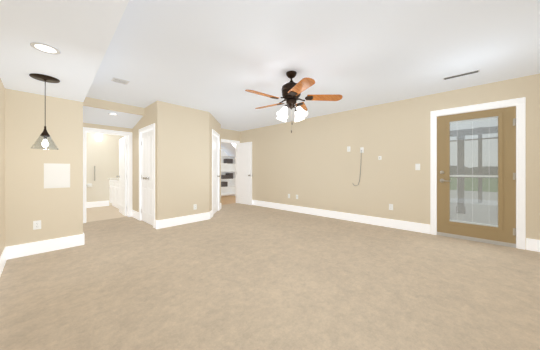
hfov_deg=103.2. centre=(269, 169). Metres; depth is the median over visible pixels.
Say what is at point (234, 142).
door frame
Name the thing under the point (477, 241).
trim
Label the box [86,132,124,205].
wall
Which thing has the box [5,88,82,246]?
wall
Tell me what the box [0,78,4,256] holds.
wall
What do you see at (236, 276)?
floor
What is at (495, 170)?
tree
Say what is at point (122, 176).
door
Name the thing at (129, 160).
door frame
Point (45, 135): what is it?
pendant light
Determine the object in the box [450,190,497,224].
patio
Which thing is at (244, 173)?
door
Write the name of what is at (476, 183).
lawn
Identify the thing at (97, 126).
wall
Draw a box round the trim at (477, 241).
[437,234,515,247]
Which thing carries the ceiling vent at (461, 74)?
in the ceiling at (216, 59)
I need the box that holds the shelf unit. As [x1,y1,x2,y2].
[221,147,235,195]
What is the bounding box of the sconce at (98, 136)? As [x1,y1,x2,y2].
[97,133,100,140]
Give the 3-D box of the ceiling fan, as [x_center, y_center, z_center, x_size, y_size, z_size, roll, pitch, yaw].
[0.247,-0.911,2.924,1.233,0.797,1.282,0,0,43]
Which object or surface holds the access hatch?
attached to the wall at (30, 199)
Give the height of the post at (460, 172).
2.045 m
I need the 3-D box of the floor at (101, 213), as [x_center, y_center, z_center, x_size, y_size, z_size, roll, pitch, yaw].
[-4.672,1.140,5.437,2.350,0.060,2.420,0,0,43]
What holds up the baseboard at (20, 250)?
attached to the wall at (312, 162)
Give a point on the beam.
(463, 132)
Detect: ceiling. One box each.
[0,0,128,101]
[83,106,142,128]
[86,0,539,130]
[221,142,235,157]
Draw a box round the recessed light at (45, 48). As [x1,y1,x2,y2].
[30,42,59,54]
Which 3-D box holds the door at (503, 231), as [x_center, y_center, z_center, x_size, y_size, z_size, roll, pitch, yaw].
[3.217,0.090,3.389,0.908,2.015,0.158,0,0,43]
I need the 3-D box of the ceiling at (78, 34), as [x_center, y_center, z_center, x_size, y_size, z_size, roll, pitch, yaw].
[-1.179,-1.160,1.192,5.050,0.300,0.735,0,0,43]
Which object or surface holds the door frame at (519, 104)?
attached to the wall at (312, 162)
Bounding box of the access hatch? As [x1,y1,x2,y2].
[44,163,69,188]
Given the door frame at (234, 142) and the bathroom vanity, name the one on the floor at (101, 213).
the bathroom vanity
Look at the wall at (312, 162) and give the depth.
4.37 m
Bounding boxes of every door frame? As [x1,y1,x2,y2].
[83,127,131,222]
[139,123,154,227]
[212,129,231,216]
[233,140,239,202]
[430,97,525,249]
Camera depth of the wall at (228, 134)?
6.98 m
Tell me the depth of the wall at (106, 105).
4.12 m
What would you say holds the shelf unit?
on the floor at (229, 199)
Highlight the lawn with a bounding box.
[450,177,497,191]
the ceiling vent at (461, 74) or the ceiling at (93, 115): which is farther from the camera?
the ceiling at (93, 115)
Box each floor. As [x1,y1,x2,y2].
[0,203,539,349]
[86,205,126,221]
[221,195,235,204]
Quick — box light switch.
[415,164,419,169]
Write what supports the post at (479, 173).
on the patio
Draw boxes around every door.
[116,136,126,215]
[141,131,147,222]
[145,129,152,225]
[213,134,219,213]
[237,142,252,204]
[437,106,515,246]
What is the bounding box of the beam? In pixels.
[450,126,497,141]
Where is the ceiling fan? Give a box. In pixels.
[245,71,342,132]
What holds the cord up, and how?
attached to the wall at (312, 162)
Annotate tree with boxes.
[450,166,497,177]
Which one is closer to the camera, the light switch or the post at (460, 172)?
the light switch
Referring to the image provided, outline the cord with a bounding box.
[353,147,363,185]
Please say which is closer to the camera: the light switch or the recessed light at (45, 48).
the recessed light at (45, 48)
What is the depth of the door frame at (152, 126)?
4.26 m
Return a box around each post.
[456,135,464,213]
[478,127,481,202]
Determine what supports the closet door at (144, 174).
in the wall at (183, 159)
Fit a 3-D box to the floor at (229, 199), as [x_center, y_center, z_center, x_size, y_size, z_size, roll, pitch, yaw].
[-1.097,1.140,9.124,2.550,0.060,4.750,0,0,43]
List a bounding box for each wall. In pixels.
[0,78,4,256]
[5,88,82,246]
[83,97,144,115]
[83,123,131,131]
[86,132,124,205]
[132,100,220,219]
[221,128,239,140]
[240,74,539,239]
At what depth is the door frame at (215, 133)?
5.85 m
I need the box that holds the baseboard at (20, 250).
[0,200,539,275]
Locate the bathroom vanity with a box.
[109,178,118,208]
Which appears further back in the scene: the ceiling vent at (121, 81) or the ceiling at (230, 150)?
the ceiling at (230, 150)
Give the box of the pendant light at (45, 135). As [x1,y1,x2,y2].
[29,73,59,149]
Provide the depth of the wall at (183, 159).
4.43 m
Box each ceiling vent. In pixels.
[111,77,129,84]
[443,69,479,79]
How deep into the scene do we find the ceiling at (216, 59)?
2.37 m
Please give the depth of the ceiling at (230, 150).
8.75 m

